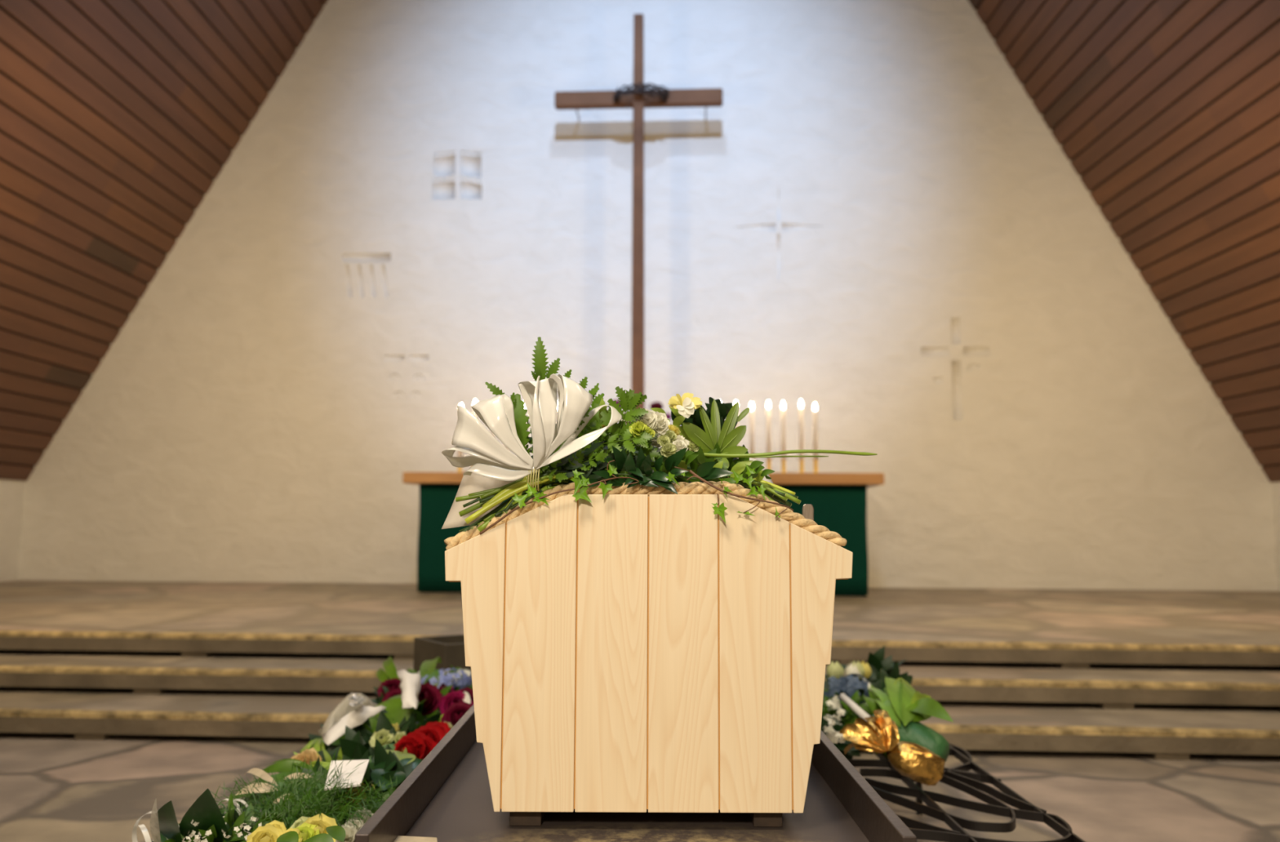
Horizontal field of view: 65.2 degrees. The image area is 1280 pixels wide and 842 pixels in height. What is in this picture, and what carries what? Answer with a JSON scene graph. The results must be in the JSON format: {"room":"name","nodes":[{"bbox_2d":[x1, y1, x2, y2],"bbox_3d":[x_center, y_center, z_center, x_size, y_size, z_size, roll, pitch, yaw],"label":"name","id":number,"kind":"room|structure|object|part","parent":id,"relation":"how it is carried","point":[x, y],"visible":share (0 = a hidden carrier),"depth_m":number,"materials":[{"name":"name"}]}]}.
{"room":"house of worship","nodes":[
{"label":"house of worship","id":0,"kind":"room"},
{"bbox_2d":[0,479,25,581],"bbox_3d":[-6.487,0.357,1.677,0.200,1.766,17.440,0,-6,0],"label":"wall","id":1,"kind":"structure","parent":0,"point":[11,491],"depth_m":10.18,"materials":[{"name":"white paint"}]},
{"bbox_2d":[0,0,1279,482],"bbox_3d":[-0.093,-5.783,2.326,12.729,11.159,17.447,0,-6,0],"label":"ceiling","id":2,"kind":"structure","parent":0,"point":[118,118],"depth_m":8.99,"materials":[{"name":"brown wood"}]},
{"bbox_2d":[0,579,1279,665],"bbox_3d":[-0.288,1.446,7.650,12.576,0.102,4.608,0,-6,3],"label":"floor","id":3,"kind":"structure","parent":0,"point":[980,624],"depth_m":6.23,"materials":[{"name":"stone"}]},
{"bbox_2d":[554,13,723,408],"bbox_3d":[-0.017,-1.210,9.945,1.682,5.659,0.560,0,-6,3],"label":"cross","id":4,"kind":"object","parent":3,"relation":"on","point":[706,97],"visible":0.8,"depth_m":9.87,"materials":[{"name":"brown wood"}]},
{"bbox_3d":[-0.010,-1.234,9.711,0.134,5.659,0.090,0,-6,3],"label":"post","id":5,"kind":"part","parent":4,"relation":"part of","materials":[{"name":"brown wood"}]},
{"bbox_2d":[613,82,669,104],"bbox_3d":[0.012,-3.219,9.918,0.560,0.160,0.362,0,-6,0],"label":"wreath","id":6,"kind":"object","parent":4,"relation":"attached to","point":[641,90],"depth_m":9.80,"materials":[{"name":"grey wood"}]},
{"bbox_3d":[0.671,-3.177,10.198,0.018,0.018,0.380,0,-6,3],"label":"mounting rod","id":7,"kind":"part","parent":4,"relation":"part of","materials":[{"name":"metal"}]},
{"bbox_2d":[402,471,884,596],"bbox_3d":[0.025,1.009,8.984,4.142,1.048,0.910,0,-6,3],"label":"altar","id":8,"kind":"object","parent":3,"relation":"on","point":[870,479],"visible":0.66,"depth_m":8.50,"materials":[{"name":"brown wood"}]},
{"bbox_2d":[613,399,671,439],"bbox_3d":[-0.056,0.143,9.049,0.673,0.686,0.344,1,-6,-7],"label":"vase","id":9,"kind":"object","parent":8,"relation":"on","point":[656,404],"visible":0.12,"depth_m":9.03,"materials":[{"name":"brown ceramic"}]},
{"bbox_2d":[417,483,868,595],"bbox_3d":[0.018,1.051,8.979,3.888,0.938,0.751,0,-6,3],"label":"altar cloth","id":10,"kind":"object","parent":8,"relation":"on","point":[841,508],"visible":0.3,"depth_m":8.56,"materials":[{"name":"green fabric"}]},
{"bbox_2d":[737,457,820,472],"bbox_3d":[1.143,0.409,8.965,0.950,0.153,0.092,0,-6,3],"label":"candelabrum","id":11,"kind":"object","parent":8,"relation":"on","point":[815,464],"visible":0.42,"depth_m":8.94,"materials":[{"name":"yellow metal"}]},
{"bbox_2d":[749,402,754,453],"bbox_3d":[1.008,0.082,9.007,0.042,0.513,0.041,0,-6,0],"label":"candle","id":12,"kind":"object","parent":11,"relation":"on","point":[751,411],"visible":0.9,"depth_m":8.99,"materials":[{"name":"beige wax"}]},
{"bbox_2d":[766,400,771,457],"bbox_3d":[1.157,0.075,8.998,0.042,0.527,0.041,0,-6,0],"label":"candle","id":13,"kind":"object","parent":11,"relation":"on","point":[768,411],"visible":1,"depth_m":8.98,"materials":[{"name":"beige wax"}]},
{"bbox_2d":[766,458,771,469],"bbox_3d":[1.156,0.413,8.964,0.056,0.145,0.056,0,-6,3],"label":"cup","id":14,"kind":"object","parent":11,"relation":"on","point":[768,460],"depth_m":8.95,"materials":[{"name":"yellow metal"}]},
{"bbox_2d":[781,401,786,457],"bbox_3d":[1.288,0.079,8.990,0.042,0.519,0.041,0,-6,0],"label":"candle","id":15,"kind":"object","parent":11,"relation":"on","point":[783,411],"visible":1,"depth_m":8.97,"materials":[{"name":"beige wax"}]},
{"bbox_2d":[781,458,786,472],"bbox_3d":[1.287,0.412,8.956,0.056,0.145,0.056,0,-6,3],"label":"cup","id":16,"kind":"object","parent":11,"relation":"on","point":[783,460],"depth_m":8.94,"materials":[{"name":"yellow metal"}]},
{"bbox_2d":[799,400,804,457],"bbox_3d":[1.448,0.072,8.982,0.042,0.533,0.041,0,-6,0],"label":"candle","id":17,"kind":"object","parent":11,"relation":"on","point":[801,410],"visible":1,"depth_m":8.96,"materials":[{"name":"beige wax"}]},
{"bbox_2d":[799,458,804,472],"bbox_3d":[1.447,0.412,8.947,0.056,0.145,0.056,0,-6,3],"label":"cup","id":18,"kind":"object","parent":11,"relation":"on","point":[802,469],"depth_m":8.93,"materials":[{"name":"yellow metal"}]},
{"bbox_2d":[813,402,817,457],"bbox_3d":[1.573,0.086,8.973,0.042,0.504,0.041,0,-6,0],"label":"candle","id":19,"kind":"object","parent":11,"relation":"on","point":[815,412],"visible":1,"depth_m":8.96,"materials":[{"name":"white wax"}]},
{"bbox_2d":[813,458,817,472],"bbox_3d":[1.571,0.412,8.939,0.056,0.145,0.056,0,-6,3],"label":"cup","id":20,"kind":"object","parent":11,"relation":"on","point":[815,464],"depth_m":8.93,"materials":[{"name":"yellow metal"}]},
{"bbox_3d":[-1.202,0.411,9.103,0.977,0.153,0.092,0,-6,3],"label":"candelabrum","id":21,"kind":"object","parent":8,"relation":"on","visible":0},
{"bbox_2d":[457,404,462,457],"bbox_3d":[-1.643,0.090,9.162,0.042,0.503,0.041,0,-6,0],"label":"candle","id":22,"kind":"object","parent":21,"relation":"on","point":[460,453],"visible":0.14,"depth_m":9.12,"materials":[{"name":"beige wax"}]},
{"bbox_2d":[472,400,477,418],"bbox_3d":[-1.513,0.072,9.156,0.042,0.539,0.041,0,-6,0],"label":"candle","id":23,"kind":"object","parent":21,"relation":"on","point":[474,414],"visible":0.15,"depth_m":9.16,"materials":[{"name":"beige wax"}]},
{"bbox_2d":[555,402,558,423],"bbox_3d":[-0.759,0.079,9.111,0.042,0.523,0.041,0,-6,0],"label":"candle","id":24,"kind":"object","parent":21,"relation":"on","point":[557,402],"visible":0.24,"depth_m":9.11,"materials":[{"name":"beige wax"}]},
{"bbox_2d":[0,731,1279,841],"bbox_3d":[-0.135,1.229,1.603,12.912,0.120,17.440,0,-6,0],"label":"floor","id":25,"kind":"structure","parent":0,"point":[55,787],"depth_m":3.83,"materials":[{"name":"beige stone"}]},
{"bbox_2d":[226,771,284,806],"bbox_3d":[-0.724,1.092,2.346,0.634,0.300,2.395,0,-6,0],"label":"rack","id":26,"kind":"object","parent":25,"relation":"on","point":[279,771],"visible":0.02,"depth_m":2.56,"materials":[{"name":"black metal"}]},
{"bbox_2d":[132,788,284,841],"bbox_3d":[-0.800,0.827,2.025,0.357,0.240,0.370,-5,-8,43],"label":"bouquet","id":27,"kind":"object","parent":26,"relation":"on","point":[203,821],"visible":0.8,"depth_m":1.94,"materials":[{"name":"green plant"}]},
{"bbox_2d":[221,747,342,804],"bbox_3d":[-0.760,0.905,2.415,0.410,0.214,0.684,0,-6,0],"label":"bouquet","id":28,"kind":"object","parent":26,"relation":"on","point":[285,765],"visible":0.3,"depth_m":2.39,"materials":[{"name":"green plant"}]},
{"bbox_2d":[209,737,413,841],"bbox_3d":[-0.591,0.863,2.140,0.679,0.346,0.740,6,-8,-43],"label":"bouquet","id":29,"kind":"object","parent":26,"relation":"on","point":[313,813],"visible":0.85,"depth_m":2.02,"materials":[{"name":"green plant"}]},
{"bbox_2d":[324,759,368,790],"bbox_3d":[-0.616,0.744,2.108,0.080,0.024,0.155,2,-6,-12],"label":"card","id":30,"kind":"object","parent":29,"relation":"on","point":[357,775],"visible":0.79,"depth_m":2.12,"materials":[{"name":"white paper"}]},
{"bbox_2d":[299,692,386,752],"bbox_3d":[-0.856,0.877,2.900,0.248,0.170,0.476,0,-6,0],"label":"bouquet","id":31,"kind":"object","parent":26,"relation":"on","point":[354,708],"visible":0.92,"depth_m":2.85,"materials":[{"name":"beige plant"}]},
{"bbox_2d":[308,682,453,790],"bbox_3d":[-0.689,0.955,2.816,0.543,0.306,1.171,2,-6,-12],"label":"bouquet","id":32,"kind":"object","parent":26,"relation":"on","point":[411,740],"visible":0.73,"depth_m":2.69,"materials":[{"name":"green plant"}]},
{"bbox_2d":[370,655,473,728],"bbox_3d":[-0.721,0.980,3.374,0.516,0.296,1.113,0,-6,0],"label":"bouquet","id":33,"kind":"object","parent":26,"relation":"on","point":[451,691],"visible":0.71,"depth_m":3.20,"materials":[{"name":"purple plant"}]},
{"bbox_2d":[396,668,421,708],"bbox_3d":[-0.679,0.790,2.965,0.068,0.068,0.319,2,-6,-17],"label":"folded paper","id":34,"kind":"object","parent":33,"relation":"on","point":[410,685],"visible":1,"depth_m":2.91,"materials":[{"name":"white paper"}]},
{"bbox_2d":[413,633,471,673],"bbox_3d":[-0.790,1.210,4.423,0.322,0.489,0.322,5,-7,-36],"label":"planter box","id":35,"kind":"object","parent":25,"relation":"on","point":[450,648],"visible":0.22,"depth_m":4.31,"materials":[{"name":"wood"}]},
{"bbox_2d":[74,733,1189,759],"bbox_3d":[-0.461,1.472,4.716,12.576,0.030,0.488,0,-6,3],"label":"footing","id":36,"kind":"object","parent":25,"relation":"on","point":[1180,756],"visible":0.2,"depth_m":4.36,"materials":[{"name":"stone"}]},
{"bbox_2d":[0,686,1279,755],"bbox_3d":[-0.454,1.418,4.842,12.576,0.102,0.760,0,-6,3],"label":"stone step","id":37,"kind":"structure","parent":36,"relation":"on","point":[1224,729],"depth_m":4.58,"materials":[{"name":"brown stone"}]},
{"bbox_2d":[0,685,1246,709],"bbox_3d":[-0.434,1.390,5.182,12.576,0.031,0.488,0,-6,3],"label":"footing","id":38,"kind":"object","parent":37,"relation":"on","point":[136,691],"visible":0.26,"depth_m":4.97,"materials":[{"name":"stone"}]},
{"bbox_2d":[0,650,1279,705],"bbox_3d":[-0.427,1.334,5.290,12.576,0.102,0.723,0,-6,3],"label":"stone step","id":39,"kind":"structure","parent":38,"relation":"on","point":[980,682],"depth_m":5.03,"materials":[{"name":"brown stone"}]},
{"bbox_2d":[0,648,1279,668],"bbox_3d":[-0.409,1.303,5.612,12.576,0.031,0.488,0,-6,3],"label":"footing","id":40,"kind":"object","parent":39,"relation":"on","point":[197,654],"visible":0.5,"depth_m":5.42,"materials":[{"name":"stone"}]},
{"bbox_2d":[355,704,916,841],"bbox_3d":[-0.010,0.969,2.559,0.737,0.594,2.610,0,-6,0],"label":"catafalque","id":41,"kind":"object","parent":25,"relation":"on","point":[446,797],"visible":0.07,"depth_m":1.59,"materials":[{"name":"metal"}]},
{"bbox_2d":[393,835,437,841],"bbox_3d":[-0.325,0.615,1.450,0.073,0.014,0.049,0,-6,0],"label":"wooden block","id":42,"kind":"object","parent":41,"relation":"on","point":[400,837],"visible":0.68,"depth_m":1.46,"materials":[{"name":"brown wood"}]},
{"bbox_3d":[-0.368,0.706,2.596,0.018,0.066,2.590,0,-6,0],"label":"rail","id":43,"kind":"part","parent":41,"relation":"part of","materials":[{"name":"brown wood"}]},
{"bbox_2d":[444,493,853,826],"bbox_3d":[0.011,0.478,2.575,0.648,0.519,2.020,0,-6,0],"label":"casket","id":44,"kind":"object","parent":41,"relation":"on","point":[624,652],"visible":1,"depth_m":1.57,"materials":[{"name":"beige wood"}]},
{"bbox_2d":[441,337,686,532],"bbox_3d":[-0.129,0.038,1.771,0.409,0.348,0.379,0,-6,0],"label":"bouquet","id":45,"kind":"object","parent":44,"relation":"on","point":[583,436],"visible":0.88,"depth_m":1.62,"materials":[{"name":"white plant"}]},
{"bbox_2d":[479,459,679,534],"bbox_3d":[-0.095,0.121,1.589,0.320,0.120,0.028,1,-6,-2],"label":"trail","id":46,"kind":"object","parent":44,"relation":"on","point":[580,483],"visible":1,"depth_m":1.58,"materials":[{"name":"green plant"}]},
{"bbox_2d":[444,480,847,549],"bbox_3d":[0.008,0.156,1.627,0.652,0.118,0.026,0,-6,0],"label":"rope","id":47,"kind":"object","parent":44,"relation":"on","point":[798,519],"visible":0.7,"depth_m":1.62,"materials":[{"name":"beige fabric"}]},
{"bbox_2d":[586,445,733,493],"bbox_3d":[0.027,0.080,1.619,0.246,0.078,0.046,0,-6,0],"label":"sprig","id":48,"kind":"object","parent":44,"relation":"on","point":[642,472],"visible":0.91,"depth_m":1.61,"materials":[{"name":"green plant"}]},
{"bbox_2d":[674,463,793,524],"bbox_3d":[0.150,0.115,1.597,0.190,0.098,0.046,0,-6,0],"label":"trail","id":49,"kind":"object","parent":44,"relation":"on","point":[720,510],"visible":1,"depth_m":1.59,"materials":[{"name":"green plant"}]},
{"bbox_2d":[650,392,877,506],"bbox_3d":[0.186,0.070,1.873,0.396,0.213,0.478,0,-6,0],"label":"bouquet","id":50,"kind":"object","parent":44,"relation":"on","point":[708,436],"visible":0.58,"depth_m":1.72,"materials":[{"name":"green plant"}]},
{"bbox_3d":[0.213,0.059,1.670,0.203,0.004,0.007,0,-6,6],"label":"grass blade","id":51,"kind":"part","parent":50,"relation":"part of","materials":[{"name":"green plant"}]},
{"bbox_3d":[0.246,0.054,1.662,0.297,0.013,0.025,0,-6,4],"label":"grass blade","id":52,"kind":"part","parent":50,"relation":"part of","materials":[{"name":"green plant"}]},
{"bbox_3d":[0.351,0.710,2.597,0.018,0.066,2.590,0,-6,0],"label":"rail","id":53,"kind":"part","parent":41,"relation":"part of","materials":[{"name":"brown metal"}]},
{"bbox_2d":[848,742,1085,841],"bbox_3d":[0.704,1.099,2.349,0.634,0.300,2.395,0,-6,0],"label":"rack","id":54,"kind":"object","parent":25,"relation":"on","point":[958,777],"visible":0.72,"depth_m":2.57,"materials":[{"name":"black metal"}]},
{"bbox_2d":[822,644,912,753],"bbox_3d":[0.619,0.948,3.212,0.428,0.358,1.198,-3,-7,28],"label":"bouquet","id":55,"kind":"object","parent":54,"relation":"on","point":[843,695],"visible":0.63,"depth_m":3.33,"materials":[{"name":"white plant"}]},
{"bbox_2d":[821,709,945,785],"bbox_3d":[0.601,0.908,2.870,0.288,0.222,0.570,2,-6,-17],"label":"ribbon","id":56,"kind":"object","parent":54,"relation":"on","point":[880,734],"visible":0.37,"depth_m":2.64,"materials":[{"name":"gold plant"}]},
{"bbox_3d":[0.734,0.913,2.668,0.151,0.114,0.093,0,-6,0],"label":"foil handle","id":57,"kind":"part","parent":56,"relation":"part of","materials":[{"name":"gold metal"}]},
{"bbox_2d":[859,676,953,761],"bbox_3d":[0.784,0.921,3.059,0.235,0.243,0.502,0,-6,0],"label":"bouquet","id":58,"kind":"object","parent":54,"relation":"on","point":[906,706],"visible":0.47,"depth_m":2.91,"materials":[{"name":"green plant"}]},
{"bbox_3d":[0.975,1.229,3.499,0.018,0.279,0.018,0,-6,0],"label":"leg","id":59,"kind":"part","parent":54,"relation":"part of","materials":[{"name":"black metal"}]},
{"bbox_3d":[0.691,0.960,2.363,0.606,0.021,2.395,0,-6,0],"label":"frame","id":60,"kind":"part","parent":54,"relation":"part of","materials":[{"name":"black metal"}]},
{"bbox_2d":[18,0,1277,591],"bbox_3d":[-0.115,-4.136,10.685,12.536,12.609,0.300,0,-6,3],"label":"wall","id":61,"kind":"structure","parent":0,"point":[876,224],"depth_m":10.27,"materials":[{"name":"white paint"}]},
{"bbox_2d":[1271,481,1279,591],"bbox_3d":[6.226,0.376,1.321,0.200,1.785,16.675,0,-6,0],"label":"wall","id":62,"kind":"structure","parent":0,"point":[1275,486],"depth_m":9.59,"materials":[{"name":"white paint"}]}
]}

